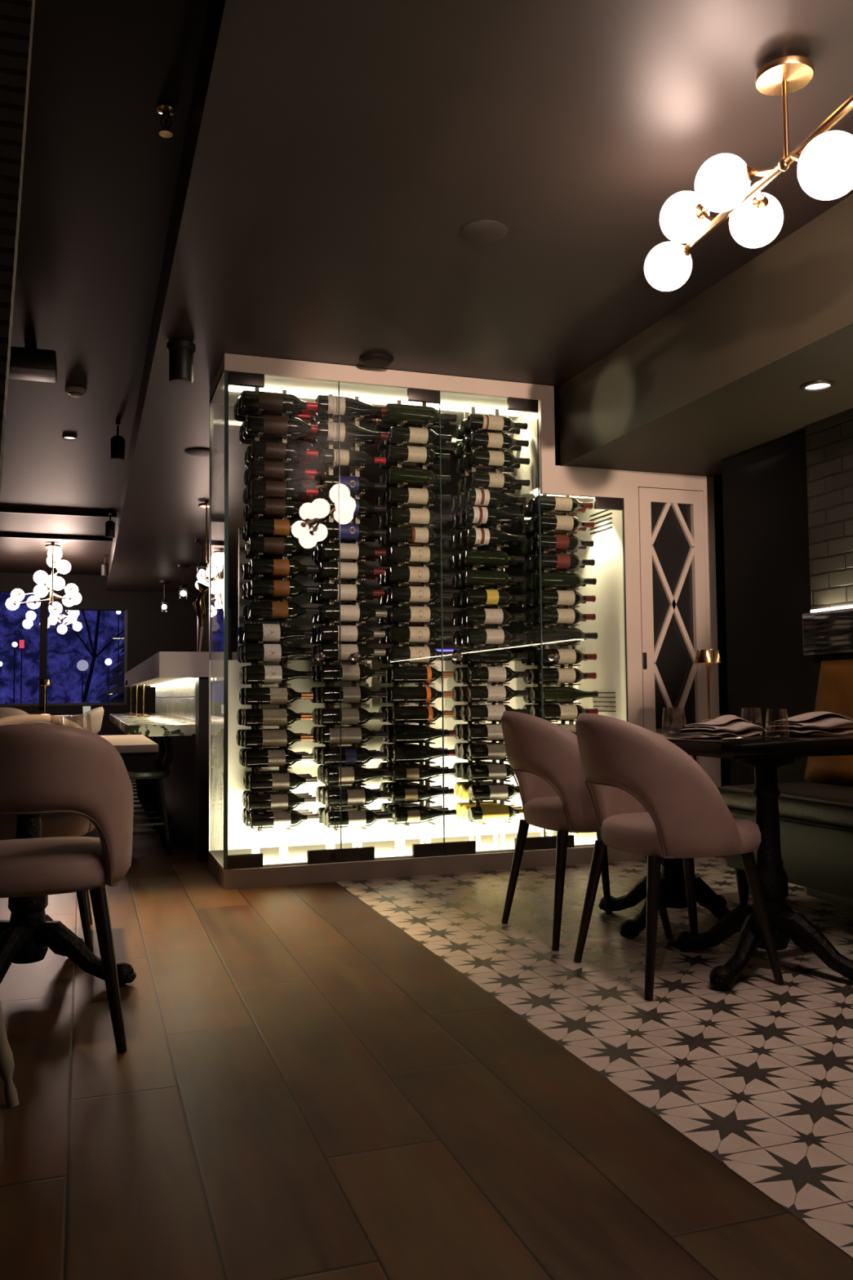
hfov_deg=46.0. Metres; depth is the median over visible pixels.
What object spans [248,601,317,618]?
wine bottle
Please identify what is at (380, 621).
wine bottle
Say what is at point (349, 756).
wine bottle
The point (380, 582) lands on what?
wine bottle
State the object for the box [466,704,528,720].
wine bottle
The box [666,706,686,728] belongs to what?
tumbler
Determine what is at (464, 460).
wine bottle
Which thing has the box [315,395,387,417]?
wine bottle
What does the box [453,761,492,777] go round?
wine bottle
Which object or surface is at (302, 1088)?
floor
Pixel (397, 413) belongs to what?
wine bottle
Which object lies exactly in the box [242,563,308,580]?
wine bottle
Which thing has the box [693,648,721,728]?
table lamp
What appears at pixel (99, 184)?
ceiling
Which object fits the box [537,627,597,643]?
wine bottle
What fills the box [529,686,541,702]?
wine bottle
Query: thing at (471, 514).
wine bottle
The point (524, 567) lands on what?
wine bottle
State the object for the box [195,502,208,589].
globe chandelier
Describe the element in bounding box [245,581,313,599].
wine bottle
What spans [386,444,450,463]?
wine bottle
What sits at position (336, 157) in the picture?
ceiling
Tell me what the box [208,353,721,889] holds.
wine cabinet
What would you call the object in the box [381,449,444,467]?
wine bottle
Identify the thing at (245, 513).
wine bottle
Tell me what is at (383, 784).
wine bottle
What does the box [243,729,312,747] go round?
wine bottle
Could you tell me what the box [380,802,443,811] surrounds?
wine bottle
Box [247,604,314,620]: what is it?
wine bottle
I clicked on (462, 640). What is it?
wine bottle
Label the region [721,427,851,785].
wall
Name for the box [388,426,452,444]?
wine bottle
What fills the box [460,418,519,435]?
wine bottle
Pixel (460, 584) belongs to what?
wine bottle
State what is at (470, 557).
wine bottle
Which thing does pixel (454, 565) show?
wine bottle
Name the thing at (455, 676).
wine bottle
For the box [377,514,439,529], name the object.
wine bottle
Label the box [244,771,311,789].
wine bottle
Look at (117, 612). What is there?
street lamp
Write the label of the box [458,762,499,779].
wine bottle
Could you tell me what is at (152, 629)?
wall
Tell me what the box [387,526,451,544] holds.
wine bottle
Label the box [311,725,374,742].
wine bottle
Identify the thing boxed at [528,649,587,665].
wine bottle
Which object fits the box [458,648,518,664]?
wine bottle
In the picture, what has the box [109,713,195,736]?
countertop
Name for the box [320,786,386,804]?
wine bottle
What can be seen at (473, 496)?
wine bottle
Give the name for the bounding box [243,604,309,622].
wine bottle
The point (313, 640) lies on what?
wine bottle
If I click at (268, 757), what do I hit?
wine bottle
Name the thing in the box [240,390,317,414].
wine bottle
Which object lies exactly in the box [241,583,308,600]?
wine bottle
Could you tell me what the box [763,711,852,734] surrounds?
napkin
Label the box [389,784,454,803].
wine bottle
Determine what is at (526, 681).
wine bottle
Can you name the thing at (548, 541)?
wine bottle
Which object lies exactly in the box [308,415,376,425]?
wine bottle
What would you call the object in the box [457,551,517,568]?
wine bottle
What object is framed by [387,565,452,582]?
wine bottle
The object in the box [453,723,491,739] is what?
wine bottle
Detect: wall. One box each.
[0,0,35,497]
[0,572,238,737]
[441,476,730,786]
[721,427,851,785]
[805,408,852,609]
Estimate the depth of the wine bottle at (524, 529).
5.66 m
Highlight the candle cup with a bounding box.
[82,706,90,713]
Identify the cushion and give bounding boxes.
[719,782,852,828]
[804,658,852,786]
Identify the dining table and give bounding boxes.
[0,734,158,985]
[53,715,79,719]
[569,727,852,989]
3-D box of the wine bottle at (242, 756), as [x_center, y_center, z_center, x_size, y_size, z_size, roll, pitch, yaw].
[-0.762,0.588,5.047,0.337,0.084,0.085,1,-3,-19]
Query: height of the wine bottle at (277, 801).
0.085 m
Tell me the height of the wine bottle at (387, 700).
0.085 m
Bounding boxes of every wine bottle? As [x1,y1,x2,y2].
[233,401,311,422]
[235,728,302,746]
[236,395,315,417]
[236,645,303,663]
[236,708,303,724]
[237,626,303,644]
[239,424,309,444]
[239,666,305,684]
[239,688,306,704]
[239,747,305,764]
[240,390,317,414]
[240,644,306,662]
[240,666,306,684]
[240,708,308,725]
[240,728,307,746]
[240,748,308,766]
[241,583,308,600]
[241,626,309,643]
[242,419,312,442]
[242,524,308,541]
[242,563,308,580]
[242,623,311,642]
[242,790,309,807]
[242,807,309,824]
[243,488,308,504]
[243,505,309,521]
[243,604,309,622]
[243,643,312,662]
[243,708,312,726]
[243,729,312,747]
[243,769,310,785]
[244,413,317,437]
[244,451,310,466]
[244,469,310,485]
[244,521,312,537]
[244,542,310,559]
[244,665,313,684]
[244,687,313,704]
[244,749,313,767]
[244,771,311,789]
[244,791,311,808]
[244,808,312,826]
[245,484,312,500]
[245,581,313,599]
[246,445,313,463]
[246,541,314,557]
[246,792,316,811]
[247,466,314,482]
[247,502,314,519]
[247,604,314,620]
[248,460,316,479]
[248,536,316,555]
[248,561,315,578]
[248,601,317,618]
[248,772,317,791]
[249,440,318,460]
[249,480,318,498]
[249,497,318,516]
[249,558,318,576]
[249,579,319,597]
[249,809,319,829]
[250,518,319,537]
[306,437,377,451]
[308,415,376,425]
[309,592,373,604]
[309,627,373,644]
[310,432,382,448]
[310,666,373,681]
[310,687,317,702]
[311,504,374,522]
[311,533,375,544]
[311,551,375,564]
[311,574,375,583]
[311,614,375,624]
[311,645,374,662]
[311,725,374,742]
[311,746,376,762]
[312,412,381,422]
[312,707,376,724]
[313,564,378,581]
[314,421,388,443]
[314,501,378,519]
[314,665,379,681]
[314,746,380,764]
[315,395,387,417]
[315,525,380,542]
[315,545,380,562]
[315,585,380,602]
[315,606,381,622]
[315,626,380,643]
[315,644,381,661]
[315,686,379,702]
[315,707,380,724]
[315,726,381,743]
[315,784,380,802]
[316,805,381,823]
[317,764,381,782]
[318,583,384,600]
[318,625,385,642]
[319,561,385,578]
[319,644,385,660]
[319,664,386,681]
[319,707,386,724]
[320,448,386,467]
[320,474,386,493]
[320,497,386,515]
[320,521,386,540]
[320,542,386,559]
[320,604,386,621]
[320,686,386,702]
[320,727,386,744]
[320,747,387,765]
[320,764,386,783]
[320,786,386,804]
[322,807,387,826]
[324,766,391,785]
[324,787,391,806]
[325,809,392,828]
[373,419,443,432]
[376,494,438,511]
[377,413,449,428]
[377,440,437,451]
[377,453,439,470]
[377,475,439,491]
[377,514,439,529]
[377,574,439,586]
[377,608,439,625]
[377,628,439,644]
[377,648,439,663]
[377,667,386,683]
[377,761,440,779]
[378,536,439,548]
[378,555,439,567]
[378,590,440,606]
[378,687,386,702]
[378,706,387,722]
[379,743,442,760]
[379,782,441,790]
[380,724,442,742]
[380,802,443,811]
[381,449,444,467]
[382,529,444,546]
[382,548,444,565]
[382,568,444,585]
[382,607,445,624]
[383,403,457,425]
[383,431,446,447]
[383,471,445,488]
[383,490,446,508]
[383,666,446,683]
[384,511,447,527]
[384,626,447,643]
[384,686,391,702]
[384,743,448,762]
[385,587,448,604]
[385,647,448,663]
[385,706,447,722]
[385,724,447,742]
[385,762,448,781]
[385,782,448,801]
[385,803,448,822]
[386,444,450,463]
[386,466,451,485]
[386,486,450,505]
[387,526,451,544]
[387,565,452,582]
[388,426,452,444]
[388,506,452,524]
[388,546,453,563]
[388,586,453,603]
[388,626,452,642]
[388,646,453,662]
[388,686,453,702]
[389,605,453,622]
[389,666,453,682]
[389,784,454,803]
[390,706,454,723]
[391,724,456,743]
[391,744,455,763]
[391,764,455,782]
[391,805,456,824]
[449,495,509,512]
[450,533,510,550]
[450,554,510,570]
[450,592,510,608]
[451,513,511,529]
[451,611,511,626]
[451,648,463,664]
[452,573,511,590]
[452,686,462,702]
[452,704,466,719]
[453,440,512,456]
[453,631,512,646]
[453,667,491,683]
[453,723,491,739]
[453,742,491,758]
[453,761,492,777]
[454,423,513,439]
[454,780,514,797]
[454,800,515,817]
[455,457,514,474]
[456,480,515,493]
[456,492,516,509]
[456,572,517,588]
[457,509,517,527]
[457,530,518,548]
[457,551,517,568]
[457,591,518,607]
[457,666,518,683]
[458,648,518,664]
[458,685,518,702]
[458,724,485,740]
[458,742,498,759]
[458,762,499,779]
[458,782,517,799]
[459,609,519,626]
[459,629,519,645]
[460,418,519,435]
[460,453,519,471]
[460,704,520,720]
[461,435,521,452]
[461,802,522,820]
[462,475,521,492]
[462,506,524,524]
[462,549,524,566]
[462,569,524,586]
[463,608,525,624]
[464,488,526,506]
[464,527,526,546]
[464,588,525,605]
[464,628,526,644]
[466,413,528,432]
[466,647,528,663]
[466,666,528,682]
[466,685,528,702]
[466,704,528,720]
[466,724,503,741]
[466,743,506,760]
[466,763,515,781]
[467,431,528,449]
[467,804,523,822]
[468,783,519,800]
[469,449,529,467]
[469,471,530,489]
[520,502,577,517]
[520,520,577,536]
[520,539,577,554]
[520,576,536,591]
[520,593,559,608]
[520,650,534,665]
[521,558,578,573]
[521,611,559,626]
[521,630,559,644]
[522,703,558,714]
[523,669,532,684]
[523,686,532,702]
[526,555,585,571]
[527,498,586,515]
[527,574,586,590]
[528,517,586,534]
[528,536,586,552]
[528,591,586,607]
[528,609,586,625]
[528,628,586,644]
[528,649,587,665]
[528,668,586,684]
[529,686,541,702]
[529,704,541,717]
[533,495,593,512]
[534,533,594,550]
[535,514,594,531]
[535,552,595,569]
[536,589,595,605]
[536,608,595,624]
[537,572,596,588]
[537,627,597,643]
[537,648,596,664]
[537,667,596,683]
[538,686,598,703]
[538,704,598,719]
[558,724,576,730]
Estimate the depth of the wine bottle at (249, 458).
5.11 m
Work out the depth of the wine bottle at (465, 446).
5.48 m
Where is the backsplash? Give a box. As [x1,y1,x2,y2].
[155,677,195,724]
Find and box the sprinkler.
[156,103,175,137]
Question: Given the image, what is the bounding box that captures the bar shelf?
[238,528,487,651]
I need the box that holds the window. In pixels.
[0,609,127,706]
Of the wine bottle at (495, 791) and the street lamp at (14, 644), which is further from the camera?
the street lamp at (14, 644)
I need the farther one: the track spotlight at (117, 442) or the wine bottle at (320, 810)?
the track spotlight at (117, 442)
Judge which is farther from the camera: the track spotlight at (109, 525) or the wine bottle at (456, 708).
the track spotlight at (109, 525)
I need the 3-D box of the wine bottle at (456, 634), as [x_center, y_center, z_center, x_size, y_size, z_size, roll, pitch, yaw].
[0.316,-0.007,5.558,0.337,0.084,0.086,1,-3,-19]
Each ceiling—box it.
[0,0,208,575]
[106,0,852,593]
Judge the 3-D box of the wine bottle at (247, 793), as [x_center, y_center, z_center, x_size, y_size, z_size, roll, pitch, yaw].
[-0.742,0.801,5.041,0.337,0.084,0.086,1,-3,-19]
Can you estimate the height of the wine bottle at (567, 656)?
0.084 m
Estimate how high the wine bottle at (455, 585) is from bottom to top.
0.084 m
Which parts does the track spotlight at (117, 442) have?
stem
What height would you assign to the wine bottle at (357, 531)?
0.084 m
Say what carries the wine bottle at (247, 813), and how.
in the wine cabinet
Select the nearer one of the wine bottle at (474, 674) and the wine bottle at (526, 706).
the wine bottle at (474, 674)
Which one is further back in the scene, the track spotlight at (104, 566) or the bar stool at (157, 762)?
the track spotlight at (104, 566)
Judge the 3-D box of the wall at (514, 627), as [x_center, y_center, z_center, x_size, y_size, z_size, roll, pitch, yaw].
[1.110,-0.184,7.690,0.150,3.000,18.600,1,-3,-19]
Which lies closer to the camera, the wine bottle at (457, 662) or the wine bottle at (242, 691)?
the wine bottle at (242, 691)
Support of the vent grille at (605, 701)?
attached to the wine cabinet
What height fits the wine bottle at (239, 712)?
0.084 m
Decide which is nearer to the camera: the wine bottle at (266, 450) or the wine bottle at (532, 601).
the wine bottle at (266, 450)
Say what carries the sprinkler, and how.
attached to the ceiling at (99, 184)
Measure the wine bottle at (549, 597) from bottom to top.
0.084 m
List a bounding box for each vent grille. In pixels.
[589,509,612,534]
[592,692,615,711]
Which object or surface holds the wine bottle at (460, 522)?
in the wine cabinet
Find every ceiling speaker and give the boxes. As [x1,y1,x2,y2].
[184,447,209,456]
[359,353,393,368]
[460,220,507,243]
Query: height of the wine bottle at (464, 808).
0.085 m
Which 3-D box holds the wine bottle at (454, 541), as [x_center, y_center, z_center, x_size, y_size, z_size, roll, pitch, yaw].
[0.304,-0.539,5.582,0.338,0.092,0.095,0,-3,-17]
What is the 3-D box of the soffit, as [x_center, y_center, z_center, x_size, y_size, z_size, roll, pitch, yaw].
[2.373,-1.351,2.176,1.030,0.435,7.235,1,-3,-19]
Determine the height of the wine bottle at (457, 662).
0.085 m
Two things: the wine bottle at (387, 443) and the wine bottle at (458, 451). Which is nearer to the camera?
the wine bottle at (387, 443)
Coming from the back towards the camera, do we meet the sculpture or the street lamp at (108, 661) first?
the street lamp at (108, 661)
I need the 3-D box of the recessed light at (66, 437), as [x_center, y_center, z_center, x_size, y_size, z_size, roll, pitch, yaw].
[-2.592,-1.468,7.292,0.100,0.012,0.100,1,-3,-19]
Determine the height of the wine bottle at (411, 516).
0.084 m
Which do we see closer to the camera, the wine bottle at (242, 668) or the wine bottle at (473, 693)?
the wine bottle at (242, 668)
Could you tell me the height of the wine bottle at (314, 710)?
0.084 m
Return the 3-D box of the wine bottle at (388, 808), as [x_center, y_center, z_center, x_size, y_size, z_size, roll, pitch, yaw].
[-0.046,0.904,5.272,0.337,0.091,0.093,1,-3,-19]
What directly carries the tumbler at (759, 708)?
on the dining table at (775, 749)
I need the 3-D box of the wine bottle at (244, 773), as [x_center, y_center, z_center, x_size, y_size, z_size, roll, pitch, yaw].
[-0.766,0.709,5.147,0.337,0.084,0.085,1,-3,-19]
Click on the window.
(126, 611)
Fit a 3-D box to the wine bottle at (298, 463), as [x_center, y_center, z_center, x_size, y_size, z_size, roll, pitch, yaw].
[-0.775,-0.936,5.241,0.337,0.084,0.085,1,-3,-19]
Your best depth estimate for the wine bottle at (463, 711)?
5.38 m
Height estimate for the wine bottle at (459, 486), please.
0.084 m
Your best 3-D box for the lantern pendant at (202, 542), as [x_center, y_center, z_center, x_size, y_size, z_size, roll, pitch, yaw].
[-2.373,-0.849,10.608,0.140,0.414,0.140,1,-3,-19]
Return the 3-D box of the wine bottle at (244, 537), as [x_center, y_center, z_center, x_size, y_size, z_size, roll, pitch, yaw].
[-0.782,-0.548,5.215,0.337,0.084,0.086,1,-3,-19]
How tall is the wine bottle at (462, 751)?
0.085 m
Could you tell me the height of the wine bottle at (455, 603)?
0.085 m
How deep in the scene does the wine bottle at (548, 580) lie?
5.47 m
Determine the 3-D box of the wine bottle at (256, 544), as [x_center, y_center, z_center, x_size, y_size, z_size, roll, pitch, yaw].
[-0.717,-0.469,5.015,0.337,0.084,0.085,1,-3,-19]
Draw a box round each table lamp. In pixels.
[38,679,51,715]
[124,679,136,714]
[130,685,142,715]
[137,684,149,716]
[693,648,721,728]
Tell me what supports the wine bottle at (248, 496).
in the wine cabinet
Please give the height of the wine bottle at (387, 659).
0.085 m
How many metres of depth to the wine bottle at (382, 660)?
5.34 m
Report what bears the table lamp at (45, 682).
on the dining table
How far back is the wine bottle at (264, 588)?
4.96 m
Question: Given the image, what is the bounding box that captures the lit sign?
[19,640,24,703]
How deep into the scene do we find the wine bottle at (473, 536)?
5.34 m
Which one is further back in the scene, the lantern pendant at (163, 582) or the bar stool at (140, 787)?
the lantern pendant at (163, 582)
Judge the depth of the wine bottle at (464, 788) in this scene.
5.35 m
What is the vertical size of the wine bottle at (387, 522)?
0.084 m
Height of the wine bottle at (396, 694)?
0.084 m
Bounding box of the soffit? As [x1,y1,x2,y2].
[559,193,852,477]
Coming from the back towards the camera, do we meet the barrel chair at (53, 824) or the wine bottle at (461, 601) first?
the wine bottle at (461, 601)
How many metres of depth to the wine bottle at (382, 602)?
5.38 m
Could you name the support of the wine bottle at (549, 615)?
in the wine cabinet
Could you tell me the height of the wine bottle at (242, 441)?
0.100 m
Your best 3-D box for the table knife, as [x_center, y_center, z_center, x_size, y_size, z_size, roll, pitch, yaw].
[1.016,0.315,3.221,0.215,0.010,0.015,2,-4,-38]
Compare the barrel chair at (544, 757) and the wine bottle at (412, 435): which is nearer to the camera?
the barrel chair at (544, 757)
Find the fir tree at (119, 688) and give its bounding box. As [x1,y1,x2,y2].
[99,617,124,702]
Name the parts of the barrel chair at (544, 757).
leg, backrest, leg, seat, leg, leg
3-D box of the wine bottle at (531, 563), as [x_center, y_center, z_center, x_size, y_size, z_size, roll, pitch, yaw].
[0.729,-0.425,5.614,0.337,0.084,0.085,1,-3,-19]
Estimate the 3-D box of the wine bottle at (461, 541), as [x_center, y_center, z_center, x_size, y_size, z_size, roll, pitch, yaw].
[0.341,-0.545,5.488,0.337,0.092,0.094,1,-3,-18]
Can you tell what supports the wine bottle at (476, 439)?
in the wine cabinet
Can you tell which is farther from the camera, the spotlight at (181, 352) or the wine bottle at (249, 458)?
the wine bottle at (249, 458)
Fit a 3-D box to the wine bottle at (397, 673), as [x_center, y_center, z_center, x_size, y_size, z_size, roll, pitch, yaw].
[-0.023,0.179,5.213,0.337,0.084,0.085,1,-3,-19]
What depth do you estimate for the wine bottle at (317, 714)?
5.12 m
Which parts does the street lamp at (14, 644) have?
lamp globe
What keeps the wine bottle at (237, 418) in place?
in the wine cabinet
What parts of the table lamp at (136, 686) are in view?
stem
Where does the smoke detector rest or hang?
attached to the ceiling at (99, 184)
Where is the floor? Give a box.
[0,779,852,1279]
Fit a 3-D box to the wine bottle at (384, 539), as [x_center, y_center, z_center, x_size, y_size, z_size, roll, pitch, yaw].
[-0.065,-0.540,5.350,0.337,0.084,0.086,1,-3,-18]
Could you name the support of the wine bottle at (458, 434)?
in the wine cabinet
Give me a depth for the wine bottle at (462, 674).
5.38 m
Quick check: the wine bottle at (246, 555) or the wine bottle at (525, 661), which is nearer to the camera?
the wine bottle at (246, 555)
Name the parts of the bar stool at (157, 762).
leg, leg, seat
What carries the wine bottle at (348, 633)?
in the wine cabinet
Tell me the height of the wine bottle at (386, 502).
0.085 m
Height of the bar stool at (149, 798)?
0.707 m
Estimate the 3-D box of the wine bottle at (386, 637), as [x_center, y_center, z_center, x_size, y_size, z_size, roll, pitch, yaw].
[-0.053,-0.023,5.324,0.337,0.084,0.086,1,-3,-18]
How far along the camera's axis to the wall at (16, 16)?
1.91 m
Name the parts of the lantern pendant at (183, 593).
bulb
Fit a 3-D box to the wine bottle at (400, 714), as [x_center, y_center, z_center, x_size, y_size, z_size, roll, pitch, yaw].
[-0.017,0.385,5.203,0.337,0.084,0.086,1,-3,-19]
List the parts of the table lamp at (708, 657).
lamp shade, stem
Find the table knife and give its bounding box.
[721,736,762,740]
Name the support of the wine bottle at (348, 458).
in the wine cabinet
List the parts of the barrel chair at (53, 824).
seat, backrest, leg, leg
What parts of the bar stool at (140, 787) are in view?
leg, leg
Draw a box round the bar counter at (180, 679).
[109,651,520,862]
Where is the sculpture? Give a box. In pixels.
[191,581,208,651]
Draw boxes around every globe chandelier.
[5,542,81,614]
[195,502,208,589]
[644,54,852,291]
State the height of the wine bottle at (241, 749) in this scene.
0.085 m
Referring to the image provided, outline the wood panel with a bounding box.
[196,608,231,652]
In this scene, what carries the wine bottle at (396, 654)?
in the wine cabinet
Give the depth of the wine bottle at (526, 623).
5.63 m
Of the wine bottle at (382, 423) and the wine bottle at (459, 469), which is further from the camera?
the wine bottle at (459, 469)
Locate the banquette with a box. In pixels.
[716,604,852,906]
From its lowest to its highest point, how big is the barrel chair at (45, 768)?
0.843 m
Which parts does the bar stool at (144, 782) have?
leg, leg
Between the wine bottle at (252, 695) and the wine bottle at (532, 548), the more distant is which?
the wine bottle at (532, 548)
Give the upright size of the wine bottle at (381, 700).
0.084 m
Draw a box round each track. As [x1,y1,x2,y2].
[0,507,117,518]
[0,533,112,542]
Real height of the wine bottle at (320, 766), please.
0.092 m
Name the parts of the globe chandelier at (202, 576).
globe, globe, arm, rod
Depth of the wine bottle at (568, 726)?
5.43 m
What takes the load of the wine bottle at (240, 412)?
in the wine cabinet
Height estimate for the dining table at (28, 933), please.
0.750 m
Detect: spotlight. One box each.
[8,342,57,382]
[101,554,108,576]
[105,509,115,537]
[110,418,124,461]
[166,338,195,386]
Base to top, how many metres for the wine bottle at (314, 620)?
0.084 m
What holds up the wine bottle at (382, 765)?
in the wine cabinet
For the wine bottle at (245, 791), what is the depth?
5.10 m
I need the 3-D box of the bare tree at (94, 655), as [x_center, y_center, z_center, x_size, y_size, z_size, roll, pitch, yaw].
[-7.163,-2.407,23.618,5.718,10.268,6.221,0,-3,-16]
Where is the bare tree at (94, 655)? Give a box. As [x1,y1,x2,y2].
[2,594,124,702]
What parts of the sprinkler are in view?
bulb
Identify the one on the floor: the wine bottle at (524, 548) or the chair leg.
the chair leg
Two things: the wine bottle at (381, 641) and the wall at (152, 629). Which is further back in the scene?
the wall at (152, 629)
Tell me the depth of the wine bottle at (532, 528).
5.58 m
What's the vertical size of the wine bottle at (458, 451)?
0.084 m
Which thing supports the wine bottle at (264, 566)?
in the wine cabinet
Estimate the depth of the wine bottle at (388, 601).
5.29 m
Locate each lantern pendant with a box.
[159,580,169,608]
[177,564,189,599]
[195,538,208,573]
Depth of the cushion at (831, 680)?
4.33 m
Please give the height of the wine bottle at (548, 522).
0.084 m
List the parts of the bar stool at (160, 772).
seat, leg, leg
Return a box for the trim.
[39,594,47,707]
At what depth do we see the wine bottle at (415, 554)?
5.21 m
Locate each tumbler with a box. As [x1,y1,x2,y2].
[71,713,92,730]
[662,707,682,732]
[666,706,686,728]
[741,707,762,734]
[765,708,789,736]
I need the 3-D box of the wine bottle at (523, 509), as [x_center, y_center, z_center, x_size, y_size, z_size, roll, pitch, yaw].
[0.702,-0.736,5.732,0.337,0.084,0.085,1,-3,-19]
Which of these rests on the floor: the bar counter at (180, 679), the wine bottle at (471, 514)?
the bar counter at (180, 679)
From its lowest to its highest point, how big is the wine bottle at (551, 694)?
0.092 m
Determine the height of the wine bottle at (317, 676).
0.085 m
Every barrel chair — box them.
[0,706,28,718]
[0,714,95,951]
[0,724,133,1053]
[72,706,103,735]
[501,711,673,950]
[573,713,784,1000]
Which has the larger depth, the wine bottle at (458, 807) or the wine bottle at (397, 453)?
the wine bottle at (458, 807)
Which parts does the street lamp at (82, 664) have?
lamp globe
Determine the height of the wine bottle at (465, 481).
0.084 m
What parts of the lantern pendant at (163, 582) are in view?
bulb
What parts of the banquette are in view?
leg, seat, mirror panel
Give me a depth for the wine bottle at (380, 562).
5.40 m
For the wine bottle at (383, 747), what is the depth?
5.33 m
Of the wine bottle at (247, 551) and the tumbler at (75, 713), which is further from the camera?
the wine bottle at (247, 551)
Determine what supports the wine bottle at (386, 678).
in the wine cabinet
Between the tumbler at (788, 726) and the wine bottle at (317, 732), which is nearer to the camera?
the tumbler at (788, 726)
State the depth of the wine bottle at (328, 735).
5.04 m
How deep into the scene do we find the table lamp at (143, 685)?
8.27 m
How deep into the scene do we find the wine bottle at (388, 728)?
5.22 m
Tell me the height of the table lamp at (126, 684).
0.330 m
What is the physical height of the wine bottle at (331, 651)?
0.084 m
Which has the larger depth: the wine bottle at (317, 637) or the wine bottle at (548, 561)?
the wine bottle at (548, 561)
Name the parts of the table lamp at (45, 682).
lamp shade, stem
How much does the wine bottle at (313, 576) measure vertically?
0.084 m
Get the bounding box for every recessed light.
[62,435,76,439]
[800,379,835,392]
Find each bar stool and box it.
[128,736,173,855]
[131,736,147,810]
[131,779,140,801]
[133,736,152,817]
[133,736,158,829]
[133,736,164,840]
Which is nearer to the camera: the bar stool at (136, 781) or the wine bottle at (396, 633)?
the wine bottle at (396, 633)
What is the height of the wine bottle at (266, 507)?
0.084 m
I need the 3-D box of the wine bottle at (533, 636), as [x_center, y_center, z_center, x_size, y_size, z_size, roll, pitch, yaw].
[0.736,-0.019,5.593,0.337,0.084,0.084,1,-3,-19]
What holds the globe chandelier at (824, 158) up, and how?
hanging from the ceiling at (336, 157)
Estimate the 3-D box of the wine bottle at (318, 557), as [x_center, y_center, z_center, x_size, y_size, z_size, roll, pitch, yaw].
[-0.405,-0.445,5.229,0.337,0.084,0.085,1,-3,-19]
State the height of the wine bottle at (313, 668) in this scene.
0.084 m
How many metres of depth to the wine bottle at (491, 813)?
5.26 m
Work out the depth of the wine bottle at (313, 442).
5.22 m
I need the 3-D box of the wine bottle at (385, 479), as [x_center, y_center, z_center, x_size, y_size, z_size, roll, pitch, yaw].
[-0.060,-0.850,5.370,0.337,0.085,0.084,1,-3,-19]
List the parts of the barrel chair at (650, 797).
leg, leg, backrest, seat, leg, leg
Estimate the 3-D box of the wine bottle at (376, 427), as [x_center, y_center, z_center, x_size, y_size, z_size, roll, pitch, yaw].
[-0.097,-1.173,5.486,0.387,0.097,0.097,1,-3,-19]
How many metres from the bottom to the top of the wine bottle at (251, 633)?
0.091 m
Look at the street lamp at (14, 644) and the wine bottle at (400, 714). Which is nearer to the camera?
the wine bottle at (400, 714)
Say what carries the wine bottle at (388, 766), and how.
in the wine cabinet
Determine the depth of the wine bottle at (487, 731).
5.28 m
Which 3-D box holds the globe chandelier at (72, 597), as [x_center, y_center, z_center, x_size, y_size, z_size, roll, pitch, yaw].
[-4.864,-0.746,12.977,0.905,0.781,1.751,1,-4,-29]
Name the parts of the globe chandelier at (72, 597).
globe, globe, arm, globe, globe, globe, arm, globe, rod, globe, globe, globe, globe, arm, globe, globe, globe, globe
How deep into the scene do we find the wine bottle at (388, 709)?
5.24 m
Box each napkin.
[18,720,52,724]
[677,716,763,737]
[695,715,739,728]
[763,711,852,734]
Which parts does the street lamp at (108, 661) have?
lamp globe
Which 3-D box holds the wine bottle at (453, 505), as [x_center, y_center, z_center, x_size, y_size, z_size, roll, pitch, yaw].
[0.302,-0.751,5.596,0.337,0.092,0.094,1,-3,-18]
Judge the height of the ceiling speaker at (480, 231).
0.008 m
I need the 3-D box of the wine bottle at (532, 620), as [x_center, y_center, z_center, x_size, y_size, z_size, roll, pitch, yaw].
[0.734,-0.124,5.598,0.337,0.084,0.085,1,-3,-19]
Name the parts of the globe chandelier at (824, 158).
globe, globe, arm, arm, globe, globe, arm, arm, rod, arm, globe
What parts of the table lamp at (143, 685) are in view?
stem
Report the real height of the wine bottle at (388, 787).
0.091 m
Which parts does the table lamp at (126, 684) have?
stem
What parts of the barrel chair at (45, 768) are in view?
seat, backrest, leg, leg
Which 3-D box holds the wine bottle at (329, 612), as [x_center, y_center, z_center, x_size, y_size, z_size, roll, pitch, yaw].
[-0.366,-0.136,5.115,0.337,0.084,0.085,1,-3,-19]
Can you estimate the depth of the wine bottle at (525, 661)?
5.61 m
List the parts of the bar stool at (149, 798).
leg, leg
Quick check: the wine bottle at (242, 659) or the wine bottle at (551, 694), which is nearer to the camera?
the wine bottle at (242, 659)
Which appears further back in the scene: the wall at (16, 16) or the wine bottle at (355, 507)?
the wine bottle at (355, 507)
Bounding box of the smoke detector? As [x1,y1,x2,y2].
[65,386,86,397]
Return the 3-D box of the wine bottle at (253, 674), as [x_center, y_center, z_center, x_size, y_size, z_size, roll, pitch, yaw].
[-0.729,0.172,4.973,0.337,0.092,0.093,1,-3,-18]
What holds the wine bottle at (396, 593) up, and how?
in the wine cabinet
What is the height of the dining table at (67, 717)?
0.750 m
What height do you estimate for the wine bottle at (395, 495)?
0.085 m
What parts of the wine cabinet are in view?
post, pane, post, post, knob, post, knob, post, panel, panel, post, panel, post, knob, post, post, panel, post, panel, knob, post, panel, handle, lattice door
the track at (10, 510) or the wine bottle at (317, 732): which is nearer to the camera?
the wine bottle at (317, 732)
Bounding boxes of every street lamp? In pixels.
[12,641,17,703]
[76,659,88,700]
[105,658,111,701]
[116,611,120,693]
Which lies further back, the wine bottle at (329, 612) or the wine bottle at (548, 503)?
the wine bottle at (548, 503)
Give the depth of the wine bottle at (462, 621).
5.42 m
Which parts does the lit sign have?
panel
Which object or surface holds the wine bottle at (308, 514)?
in the wine cabinet

